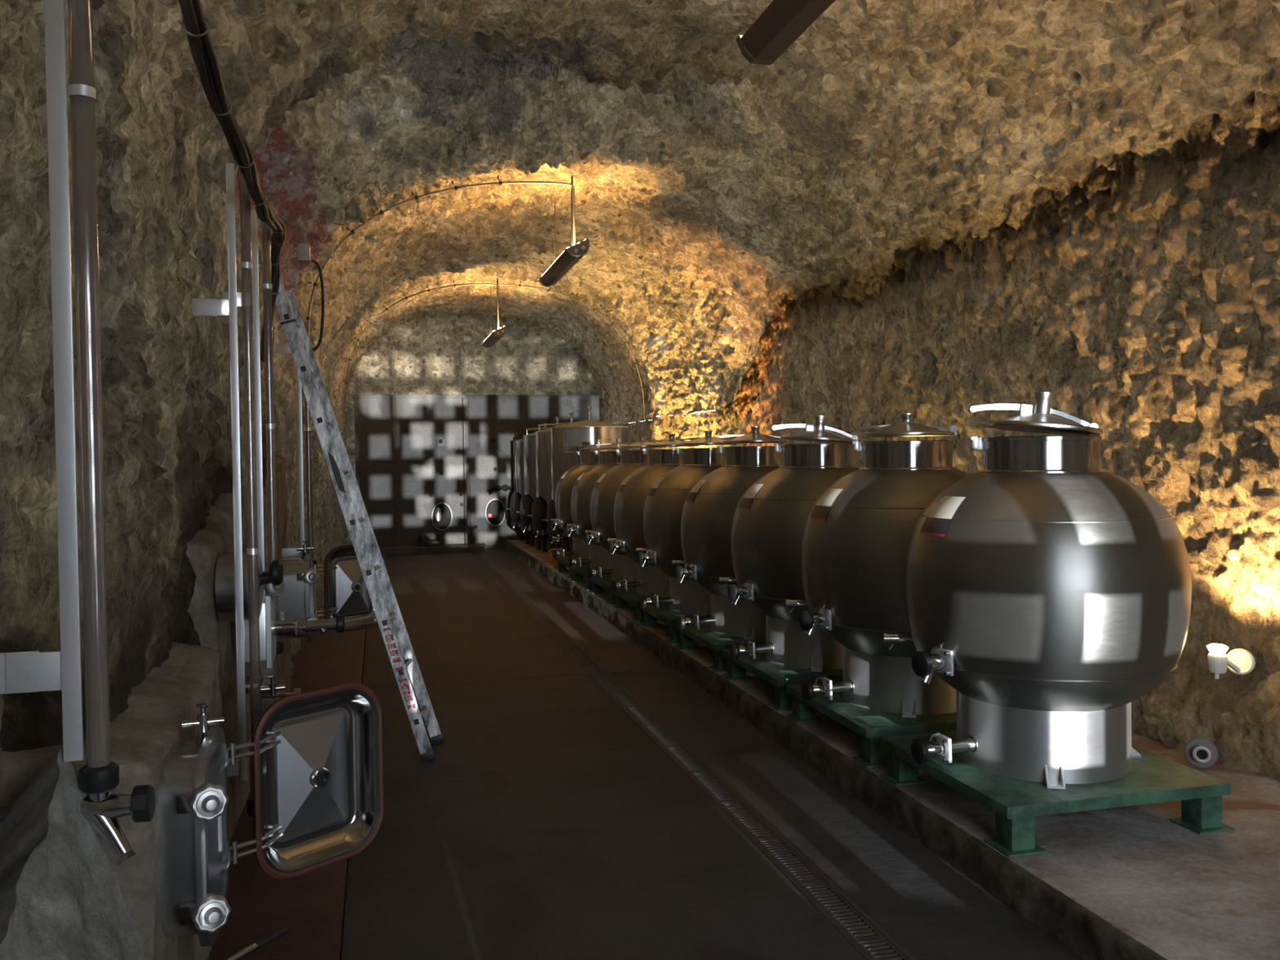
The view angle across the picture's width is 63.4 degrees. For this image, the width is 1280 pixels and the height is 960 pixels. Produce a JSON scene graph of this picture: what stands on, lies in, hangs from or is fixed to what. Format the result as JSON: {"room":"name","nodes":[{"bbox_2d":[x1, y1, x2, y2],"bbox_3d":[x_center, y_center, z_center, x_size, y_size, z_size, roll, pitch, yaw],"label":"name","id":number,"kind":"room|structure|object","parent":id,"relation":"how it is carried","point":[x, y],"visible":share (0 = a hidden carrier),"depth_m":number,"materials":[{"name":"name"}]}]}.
{"room":"wine cellar","nodes":[
{"label":"wine cellar","id":0,"kind":"room"},
{"bbox_2d":[0,0,383,751],"bbox_3d":[-2.629,-0.632,8.481,1.028,4.439,21.766,-1,1,-13],"label":"wall","id":1,"kind":"structure","parent":0,"point":[162,153],"depth_m":3.52,"materials":[{"name":"beige stone"}]},
{"bbox_2d":[0,0,119,794],"bbox_3d":[-1.357,-0.549,2.309,0.303,2.515,0.082,-1,1,-14],"label":"pipe","id":2,"kind":"object","parent":1,"relation":"attached to","point":[35,671],"visible":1,"depth_m":2.33,"materials":[{"name":"metal"}]},
{"bbox_2d":[0,784,155,866],"bbox_3d":[-1.374,0.792,2.331,0.511,0.183,0.086,-1,1,-14],"label":"valve","id":3,"kind":"object","parent":1,"relation":"attached to","point":[102,811],"visible":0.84,"depth_m":2.35,"materials":[{"name":"metal"}]},
{"bbox_2d":[80,793,131,857],"bbox_3d":[-1.232,0.790,2.367,0.142,0.144,0.060,-1,1,-14],"label":"tap","id":4,"kind":"object","parent":3,"relation":"on","point":[101,811],"depth_m":2.35,"materials":[{"name":"metal"}]},
{"bbox_2d":[0,641,222,959],"bbox_3d":[-1.564,1.010,3.241,0.327,1.290,1.690,-1,1,-14],"label":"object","id":5,"kind":"structure","parent":1,"relation":"attached to","point":[141,736],"depth_m":2.79,"materials":[{"name":"paint"}]},
{"bbox_2d":[186,483,249,845],"bbox_3d":[-1.987,0.690,4.748,0.254,1.870,1.451,-1,1,-14],"label":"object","id":6,"kind":"structure","parent":1,"relation":"attached to","point":[203,550],"depth_m":4.52,"materials":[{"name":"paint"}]},
{"bbox_2d":[191,162,261,817],"bbox_3d":[-1.581,0.015,3.986,0.240,2.575,0.082,-1,1,-14],"label":"gauge","id":7,"kind":"object","parent":1,"relation":"attached to","point":[201,307],"visible":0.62,"depth_m":3.99,"materials":[{"name":"metal"}]},
{"bbox_2d":[178,0,285,363],"bbox_3d":[-1.444,-0.982,3.840,0.171,0.809,3.205,-1,1,-16],"label":"cable bundle","id":8,"kind":"object","parent":1,"relation":"attached to","point":[202,48],"visible":0.96,"depth_m":3.30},
{"bbox_2d":[215,546,285,624],"bbox_3d":[-1.651,0.449,4.409,0.250,0.330,0.347,-1,1,-14],"label":"hatch","id":9,"kind":"object","parent":1,"relation":"attached to","point":[273,583],"visible":0.91,"depth_m":4.28,"materials":[{"name":"metal"}]},
{"bbox_2d":[222,199,284,654],"bbox_3d":[-1.806,-0.247,4.821,0.240,2.125,0.082,-1,1,-14],"label":"gauge","id":10,"kind":"object","parent":1,"relation":"attached to","point":[279,644],"visible":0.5,"depth_m":4.83,"materials":[{"name":"metal"}]},
{"bbox_2d":[244,595,344,668],"bbox_3d":[-1.581,0.670,4.721,0.450,0.320,0.220,-1,1,-14],"label":"valve","id":11,"kind":"object","parent":10,"relation":"attached to","point":[270,628],"visible":0.83,"depth_m":4.66,"materials":[{"name":"metal"}]},
{"bbox_2d":[236,675,302,698],"bbox_3d":[-1.614,0.914,4.522,0.240,0.156,0.271,-1,1,-14],"label":"valve","id":12,"kind":"object","parent":1,"relation":"attached to","point":[272,689],"visible":0.84,"depth_m":4.44,"materials":[{"name":"metal"}]},
{"bbox_2d":[157,683,383,959],"bbox_3d":[-1.202,0.978,3.212,0.474,0.682,0.962,-1,1,8],"label":"hatch","id":13,"kind":"object","parent":1,"relation":"attached to","point":[317,766],"visible":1,"depth_m":3.38,"materials":[{"name":"metal"}]},
{"bbox_2d":[253,451,290,711],"bbox_3d":[-2.526,0.572,6.905,0.260,2.020,1.600,-1,1,-14],"label":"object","id":14,"kind":"structure","parent":1,"relation":"attached to","point":[281,668],"depth_m":6.77,"materials":[{"name":"paint"}]},
{"bbox_2d":[275,324,316,565],"bbox_3d":[-2.337,-0.227,7.040,0.240,1.655,0.082,-1,1,-14],"label":"gauge","id":15,"kind":"object","parent":1,"relation":"attached to","point":[280,348],"visible":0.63,"depth_m":7.05,"materials":[{"name":"metal"}]},
{"bbox_2d":[297,244,310,263],"bbox_3d":[-2.017,-1.359,6.221,0.067,0.100,0.100,-1,1,-14],"label":"junction box","id":16,"kind":"object","parent":1,"relation":"attached to","point":[304,250],"visible":1,"depth_m":6.17,"materials":[{"name":"grey plastic"}]},
{"bbox_2d":[310,257,324,351],"bbox_3d":[-2.125,-1.134,6.702,0.066,0.609,0.204,0,2,40],"label":"cable","id":17,"kind":"object","parent":1,"relation":"attached to","point":[312,260],"visible":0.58,"depth_m":6.77,"materials":[{"name":"black rubber"}]},
{"bbox_2d":[275,539,387,642],"bbox_3d":[-2.133,0.719,6.987,0.422,0.668,0.981,0,1,15],"label":"hatch","id":18,"kind":"object","parent":1,"relation":"attached to","point":[346,593],"visible":0.69,"depth_m":7.13,"materials":[{"name":"metal"}]},
{"bbox_2d":[302,175,575,335],"bbox_3d":[-1.728,-1.931,9.067,2.368,1.505,0.040,-1,1,-14],"label":"conduit","id":19,"kind":"object","parent":1,"relation":"attached to","point":[415,197],"visible":0.87,"depth_m":9.02,"materials":[{"name":"metal"}]},
{"bbox_2d":[344,311,601,545],"bbox_3d":[-3.079,-1.121,19.364,5.900,5.000,0.164,-1,1,-14],"label":"wall","id":20,"kind":"structure","parent":0,"point":[424,354],"depth_m":19.30,"materials":[{"name":"beige stone"}]},
{"bbox_2d":[352,394,599,555],"bbox_3d":[-2.909,-0.129,18.962,4.500,2.870,0.755,-1,1,-14],"label":"gate","id":21,"kind":"structure","parent":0,"point":[460,474],"depth_m":18.89,"materials":[{"name":"brushed steel"},{"name":"polished steel"}]},
{"bbox_2d":[416,534,444,546],"bbox_3d":[-3.779,1.085,18.636,0.490,0.200,0.280,-1,1,-14],"label":"fitting","id":22,"kind":"object","parent":21,"relation":"on","point":[424,541],"visible":1,"depth_m":18.55,"materials":[{"name":"metal"}]},
{"bbox_2d":[436,437,445,447],"bbox_3d":[-3.614,-0.682,18.855,0.150,0.170,0.087,-1,1,-14],"label":"box","id":23,"kind":"object","parent":21,"relation":"attached to","point":[441,441],"visible":1,"depth_m":18.82,"materials":[{"name":"metal"}]},
{"bbox_2d":[431,502,452,530],"bbox_3d":[-3.615,0.667,18.916,0.377,0.524,0.040,-1,1,-14],"label":"manhole cover","id":24,"kind":"object","parent":21,"relation":"attached to","point":[442,513],"visible":1,"depth_m":18.91,"materials":[{"name":"metal"}]},
{"bbox_2d":[489,437,498,446],"bbox_3d":[-2.683,-0.700,19.089,0.150,0.170,0.087,-1,1,-14],"label":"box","id":25,"kind":"object","parent":21,"relation":"attached to","point":[494,442],"visible":1,"depth_m":19.05,"materials":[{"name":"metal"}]},
{"bbox_2d":[484,497,505,526],"bbox_3d":[-2.675,0.599,19.151,0.377,0.524,0.040,-1,1,-14],"label":"manhole cover","id":26,"kind":"object","parent":21,"relation":"attached to","point":[495,511],"visible":1,"depth_m":19.15,"materials":[{"name":"silver metal"}]},
{"bbox_2d":[487,484,514,494],"bbox_3d":[-2.505,0.306,19.133,0.631,0.449,0.131,-1,1,-14],"label":"hose","id":27,"kind":"object","parent":21,"relation":"hanging from","point":[504,487],"visible":0.52,"depth_m":19.09,"materials":[{"name":"black rubber"}]},
{"bbox_2d":[207,548,1084,959],"bbox_3d":[-0.475,1.633,8.989,6.600,0.330,22.000,-1,1,-14],"label":"floor","id":28,"kind":"structure","parent":0,"point":[547,822],"depth_m":4.70,"materials":[{"name":"concrete"}]},
{"bbox_2d":[0,747,146,959],"bbox_3d":[-1.193,1.145,1.708,0.978,1.042,1.390,-1,1,-14],"label":"rock","id":29,"kind":"object","parent":28,"relation":"on","point":[61,898],"visible":0.98,"depth_m":2.23,"materials":[{"name":"stone"}]},
{"bbox_2d":[275,279,444,761],"bbox_3d":[-1.585,0.244,5.875,0.887,2.680,0.389,-1,1,-11],"label":"ladder","id":30,"kind":"object","parent":28,"relation":"on","point":[378,584],"visible":1,"depth_m":5.77,"materials":[{"name":"metal"}]},
{"bbox_2d":[582,663,608,677],"bbox_3d":[-0.351,1.515,8.193,0.109,0.018,0.490,-1,1,-14],"label":"drain grate","id":31,"kind":"object","parent":28,"relation":"in","point":[594,669],"visible":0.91,"depth_m":8.19,"materials":[{"name":"metal"}]},
{"bbox_2d":[595,676,623,691],"bbox_3d":[-0.230,1.524,7.708,0.109,0.018,0.490,-1,1,-14],"label":"drain grate","id":32,"kind":"object","parent":28,"relation":"in","point":[606,682],"visible":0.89,"depth_m":7.70,"materials":[{"name":"metal"}]},
{"bbox_2d":[609,690,640,707],"bbox_3d":[-0.108,1.534,7.223,0.109,0.018,0.490,-1,1,-14],"label":"drain grate","id":33,"kind":"object","parent":28,"relation":"in","point":[627,701],"visible":0.91,"depth_m":7.21,"materials":[{"name":"metal"}]},
{"bbox_2d":[625,706,659,726],"bbox_3d":[0.014,1.544,6.738,0.109,0.018,0.490,-1,1,-14],"label":"drain grate","id":34,"kind":"object","parent":28,"relation":"in","point":[639,713],"visible":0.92,"depth_m":6.73,"materials":[{"name":"metal"}]},
{"bbox_2d":[644,724,682,747],"bbox_3d":[0.136,1.554,6.253,0.109,0.018,0.490,-1,1,-14],"label":"drain grate","id":35,"kind":"object","parent":28,"relation":"in","point":[659,732],"visible":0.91,"depth_m":6.24,"materials":[{"name":"metal"}]},
{"bbox_2d":[665,746,709,773],"bbox_3d":[0.258,1.563,5.769,0.109,0.018,0.490,-1,1,-14],"label":"drain grate","id":36,"kind":"object","parent":28,"relation":"in","point":[686,759],"visible":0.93,"depth_m":5.75,"materials":[{"name":"metal"}]},
{"bbox_2d":[690,771,741,804],"bbox_3d":[0.380,1.573,5.284,0.109,0.018,0.490,-1,1,-14],"label":"drain grate","id":37,"kind":"object","parent":28,"relation":"in","point":[708,780],"visible":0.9,"depth_m":5.27,"materials":[{"name":"metal"}]},
{"bbox_2d":[720,801,778,840],"bbox_3d":[0.502,1.583,4.799,0.109,0.018,0.490,-1,1,-14],"label":"drain grate","id":38,"kind":"object","parent":28,"relation":"in","point":[739,811],"visible":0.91,"depth_m":4.78,"materials":[{"name":"metal"}]},
{"bbox_2d":[756,838,826,886],"bbox_3d":[0.624,1.593,4.314,0.109,0.018,0.490,-1,1,-14],"label":"drain grate","id":39,"kind":"object","parent":28,"relation":"in","point":[804,874],"visible":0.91,"depth_m":4.30,"materials":[{"name":"metal"}]},
{"bbox_2d":[802,883,886,944],"bbox_3d":[0.746,1.602,3.829,0.109,0.018,0.490,-1,1,-14],"label":"drain grate","id":40,"kind":"object","parent":28,"relation":"in","point":[850,919],"visible":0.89,"depth_m":3.81,"materials":[{"name":"metal"}]},
{"bbox_2d":[859,940,908,959],"bbox_3d":[0.868,1.612,3.345,0.109,0.018,0.490,-1,1,-14],"label":"drain grate","id":41,"kind":"object","parent":28,"relation":"in","point":[885,949],"visible":0.94,"depth_m":3.52,"materials":[{"name":"metal"}]},
{"bbox_2d":[505,538,1279,959],"bbox_3d":[1.089,1.397,9.254,2.129,0.191,21.360,-1,1,-14],"label":"platform","id":42,"kind":"object","parent":28,"relation":"on","point":[1129,882],"visible":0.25,"depth_m":4.03,"materials":[{"name":"concrete"}]},
{"bbox_2d":[515,416,559,550],"bbox_3d":[-1.472,0.034,17.607,1.318,2.218,1.158,-1,1,-14],"label":"tank","id":43,"kind":"object","parent":42,"relation":"on","point":[529,440],"visible":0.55,"depth_m":17.25,"materials":[{"name":"metal"}]},
{"bbox_2d":[525,416,559,435],"bbox_3d":[-1.645,-0.882,17.503,0.597,0.378,0.165,-1,1,-14],"label":"vent","id":44,"kind":"object","parent":43,"relation":"attached to","point":[557,418],"depth_m":17.48,"materials":[{"name":"metal"}]},
{"bbox_2d":[506,422,573,544],"bbox_3d":[-1.779,0.046,18.747,1.318,2.148,1.158,-1,1,-14],"label":"tank","id":45,"kind":"object","parent":42,"relation":"on","point":[518,457],"visible":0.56,"depth_m":18.40,"materials":[{"name":"metal"}]},
{"bbox_2d":[527,412,573,551],"bbox_3d":[-1.153,0.041,16.460,1.318,2.248,1.158,-1,1,-14],"label":"tank","id":46,"kind":"object","parent":42,"relation":"on","point":[543,440],"visible":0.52,"depth_m":16.10,"materials":[{"name":"metal"}]},
{"bbox_2d":[537,412,573,431],"bbox_3d":[-1.326,-0.889,16.356,0.597,0.378,0.165,-1,1,-14],"label":"vent","id":47,"kind":"object","parent":46,"relation":"attached to","point":[571,414],"depth_m":16.36,"materials":[{"name":"metal"}]},
{"bbox_2d":[546,547,565,567],"bbox_3d":[-1.157,1.072,14.267,0.270,0.265,0.146,-1,1,0],"label":"orange bung","id":48,"kind":"object","parent":42,"relation":"on","point":[551,561],"visible":0.53,"depth_m":14.25,"materials":[{"name":"plastic"}]},
{"bbox_2d":[555,555,590,578],"bbox_3d":[-0.525,1.128,13.607,1.025,0.187,1.045,-1,1,-14],"label":"stand","id":49,"kind":"object","parent":42,"relation":"on","point":[562,562],"visible":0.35,"depth_m":13.66,"materials":[{"name":"paint"}]},
{"bbox_2d":[550,440,618,559],"bbox_3d":[-0.579,0.258,13.575,1.245,1.554,1.156,-1,1,-15],"label":"tank","id":50,"kind":"object","parent":49,"relation":"on","point":[564,488],"visible":0.39,"depth_m":13.32,"materials":[{"name":"metal"}]},
{"bbox_2d":[542,406,628,555],"bbox_3d":[-0.814,0.049,15.318,1.318,2.278,1.158,-1,1,-14],"label":"tank","id":51,"kind":"object","parent":42,"relation":"on","point":[566,439],"visible":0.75,"depth_m":14.89,"materials":[{"name":"metal"}]},
{"bbox_2d":[586,406,591,419],"bbox_3d":[-0.750,-0.989,15.313,0.084,0.205,0.084,-1,1,-14],"label":"vent","id":52,"kind":"object","parent":51,"relation":"attached to","point":[588,408],"depth_m":15.29,"materials":[{"name":"metal"}]},
{"bbox_2d":[570,564,611,590],"bbox_3d":[-0.239,1.150,12.473,1.025,0.187,1.045,-1,1,-14],"label":"stand","id":53,"kind":"object","parent":42,"relation":"on","point":[579,572],"visible":0.35,"depth_m":12.50,"materials":[{"name":"paint"}]},
{"bbox_2d":[564,438,639,569],"bbox_3d":[-0.294,0.281,12.443,1.245,1.554,1.156,-1,1,-13],"label":"tank","id":54,"kind":"object","parent":53,"relation":"on","point":[583,487],"visible":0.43,"depth_m":12.19,"materials":[{"name":"metal"}]},
{"bbox_2d":[588,574,618,604],"bbox_3d":[0.046,1.173,11.339,1.025,0.187,1.045,-1,1,-14],"label":"stand","id":55,"kind":"object","parent":42,"relation":"on","point":[598,583],"visible":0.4,"depth_m":11.32,"materials":[{"name":"paint"}]},
{"bbox_2d":[584,436,666,582],"bbox_3d":[-0.009,0.304,11.308,1.245,1.554,1.156,-1,1,-14],"label":"tank","id":56,"kind":"object","parent":55,"relation":"on","point":[605,490],"visible":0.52,"depth_m":11.04,"materials":[{"name":"metal"}]},
{"bbox_2d":[585,529,593,534],"bbox_3d":[-0.536,0.596,11.516,0.147,0.080,0.088,-1,1,-14],"label":"tap","id":57,"kind":"object","parent":56,"relation":"on","point":[586,531],"depth_m":11.50,"materials":[{"name":"metal"}]},
{"bbox_2d":[611,586,660,621],"bbox_3d":[0.331,1.196,10.204,1.025,0.187,1.045,-1,1,-14],"label":"stand","id":58,"kind":"object","parent":42,"relation":"on","point":[622,597],"visible":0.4,"depth_m":10.09,"materials":[{"name":"paint"}]},
{"bbox_2d":[607,434,698,597],"bbox_3d":[0.277,0.327,10.173,1.245,1.554,1.156,-1,1,-14],"label":"tank","id":59,"kind":"object","parent":58,"relation":"on","point":[632,493],"visible":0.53,"depth_m":9.90,"materials":[{"name":"metal"}]},
{"bbox_2d":[607,537,617,542],"bbox_3d":[-0.252,0.619,10.379,0.147,0.080,0.088,-1,1,-14],"label":"tap","id":60,"kind":"object","parent":59,"relation":"on","point":[609,540],"depth_m":10.36,"materials":[{"name":"metal"}]},
{"bbox_2d":[639,603,711,643],"bbox_3d":[0.617,1.219,9.070,1.025,0.187,1.045,-1,1,-14],"label":"stand","id":61,"kind":"object","parent":42,"relation":"on","point":[663,613],"visible":0.37,"depth_m":8.83,"materials":[{"name":"paint"}]},
{"bbox_2d":[635,431,738,616],"bbox_3d":[0.562,0.349,9.039,1.245,1.554,1.156,-1,1,-14],"label":"tank","id":62,"kind":"object","parent":61,"relation":"on","point":[665,500],"visible":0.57,"depth_m":8.76,"materials":[{"name":"metal"}]},
{"bbox_2d":[635,547,647,553],"bbox_3d":[0.035,0.642,9.250,0.147,0.080,0.089,-1,1,-14],"label":"tap","id":63,"kind":"object","parent":62,"relation":"on","point":[637,549],"depth_m":9.23,"materials":[{"name":"metal"}]},
{"bbox_2d":[674,622,765,671],"bbox_3d":[0.902,1.241,7.935,1.025,0.187,1.045,-1,1,-14],"label":"stand","id":64,"kind":"object","parent":42,"relation":"on","point":[688,636],"visible":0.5,"depth_m":7.60,"materials":[{"name":"paint"}]},
{"bbox_2d":[672,426,788,639],"bbox_3d":[0.847,0.372,7.905,1.245,1.554,1.156,-1,1,-13],"label":"tank","id":65,"kind":"object","parent":64,"relation":"on","point":[709,507],"visible":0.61,"depth_m":7.62,"materials":[{"name":"metal"}]},
{"bbox_2d":[672,560,685,566],"bbox_3d":[0.324,0.664,8.125,0.147,0.080,0.091,-1,1,-14],"label":"tap","id":66,"kind":"object","parent":65,"relation":"on","point":[675,562],"depth_m":8.11,"materials":[{"name":"metal"}]},
{"bbox_2d":[721,648,842,711],"bbox_3d":[1.187,1.264,6.801,1.025,0.187,1.045,-1,1,-14],"label":"stand","id":67,"kind":"object","parent":42,"relation":"on","point":[780,676],"visible":0.41,"depth_m":6.38,"materials":[{"name":"paint"}]},
{"bbox_2d":[719,415,860,671],"bbox_3d":[1.133,0.376,6.769,1.246,1.593,1.158,-1,1,-15],"label":"tank","id":68,"kind":"object","parent":67,"relation":"on","point":[770,517],"visible":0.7,"depth_m":6.48,"materials":[{"name":"metal"}]},
{"bbox_2d":[719,576,737,587],"bbox_3d":[0.603,0.688,6.971,0.148,0.080,0.087,-1,1,-14],"label":"tap","id":69,"kind":"object","parent":68,"relation":"on","point":[725,580],"depth_m":6.95,"materials":[{"name":"metal"}]},
{"bbox_2d":[785,680,956,768],"bbox_3d":[1.472,1.287,5.666,1.025,0.187,1.045,-1,1,-14],"label":"stand","id":70,"kind":"object","parent":42,"relation":"on","point":[871,725],"visible":0.41,"depth_m":5.22,"materials":[{"name":"paint"}]},
{"bbox_2d":[786,413,970,717],"bbox_3d":[1.418,0.417,5.636,1.245,1.554,1.156,-1,1,-13],"label":"tank","id":71,"kind":"object","parent":70,"relation":"on","point":[856,534],"visible":0.67,"depth_m":5.33,"materials":[{"name":"metal"}]},
{"bbox_2d":[786,599,807,613],"bbox_3d":[0.891,0.710,5.848,0.147,0.080,0.089,-1,1,-14],"label":"tap","id":72,"kind":"object","parent":71,"relation":"on","point":[793,603],"depth_m":5.83,"materials":[{"name":"metal"}]},
{"bbox_2d":[879,730,1234,857],"bbox_3d":[1.758,1.310,4.532,1.025,0.187,1.045,-1,1,-14],"label":"stand","id":73,"kind":"object","parent":42,"relation":"on","point":[1015,803],"visible":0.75,"depth_m":4.15,"materials":[{"name":"paint"}]},
{"bbox_2d":[883,391,1191,789],"bbox_3d":[1.704,0.418,4.500,1.246,1.599,1.158,-1,1,-14],"label":"tank","id":74,"kind":"object","parent":73,"relation":"on","point":[1046,587],"visible":1,"depth_m":4.13,"materials":[{"name":"metal"}]},
{"bbox_2d":[883,632,912,649],"bbox_3d":[1.175,0.733,4.707,0.147,0.080,0.088,-1,1,-14],"label":"tap","id":75,"kind":"object","parent":74,"relation":"on","point":[892,638],"depth_m":4.69,"materials":[{"name":"metal"}]},
{"bbox_2d":[1183,737,1217,768],"bbox_3d":[2.683,1.310,4.950,0.144,0.144,0.093,0,1,25],"label":"coupling","id":76,"kind":"object","parent":42,"relation":"on","point":[1199,752],"visible":1,"depth_m":4.95,"materials":[{"name":"grey metal"}]},
{"bbox_2d":[320,0,1279,426],"bbox_3d":[-0.322,-1.931,9.035,4.925,2.761,21.793,-1,1,-14],"label":"ceiling","id":77,"kind":"structure","parent":0,"point":[714,188],"depth_m":7.49,"materials":[{"name":"beige stone"}]},
{"bbox_2d":[342,280,499,399],"bbox_3d":[-3.169,-2.028,15.045,2.247,1.738,0.040,-1,1,-14],"label":"conduit","id":78,"kind":"object","parent":77,"relation":"attached to","point":[454,285],"visible":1,"depth_m":14.96,"materials":[{"name":"metal"}]},
{"bbox_2d":[480,278,506,348],"bbox_3d":[-2.258,-2.576,15.882,0.225,0.951,1.700,-1,1,-14],"label":"tube light","id":79,"kind":"object","parent":77,"relation":"hanging from","point":[495,335],"visible":0.99,"depth_m":15.45,"materials":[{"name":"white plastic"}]},
{"bbox_2d":[537,175,589,287],"bbox_3d":[-0.757,-2.381,9.921,0.225,0.801,1.700,-1,1,-14],"label":"tube light","id":80,"kind":"object","parent":77,"relation":"hanging from","point":[571,255],"visible":1,"depth_m":9.51,"materials":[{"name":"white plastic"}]},
{"bbox_2d":[498,280,645,418],"bbox_3d":[-1.001,-1.944,15.592,2.222,2.046,0.034,-1,1,-14],"label":"conduit","id":81,"kind":"object","parent":77,"relation":"attached to","point":[519,285],"visible":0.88,"depth_m":15.71,"materials":[{"name":"metal"}]},
{"bbox_2d":[735,0,835,65],"bbox_3d":[0.753,-2.284,3.980,0.239,0.757,1.700,-1,1,-14],"label":"tube light","id":82,"kind":"object","parent":77,"relation":"hanging from","point":[783,22],"visible":1,"depth_m":4.45,"materials":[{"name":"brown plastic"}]},
{"bbox_2d":[619,106,1279,779],"bbox_3d":[1.678,-0.336,9.570,0.571,3.466,21.755,-1,1,-14],"label":"wall","id":83,"kind":"structure","parent":0,"point":[1148,311],"depth_m":5.73,"materials":[{"name":"beige stone"}]},
{"bbox_2d":[1206,643,1255,679],"bbox_3d":[2.797,0.854,4.912,0.235,0.164,0.125,-1,2,-30],"label":"wall spotlight","id":84,"kind":"object","parent":83,"relation":"attached to","point":[1240,661],"visible":1,"depth_m":4.91,"materials":[{"name":"white plastic"}]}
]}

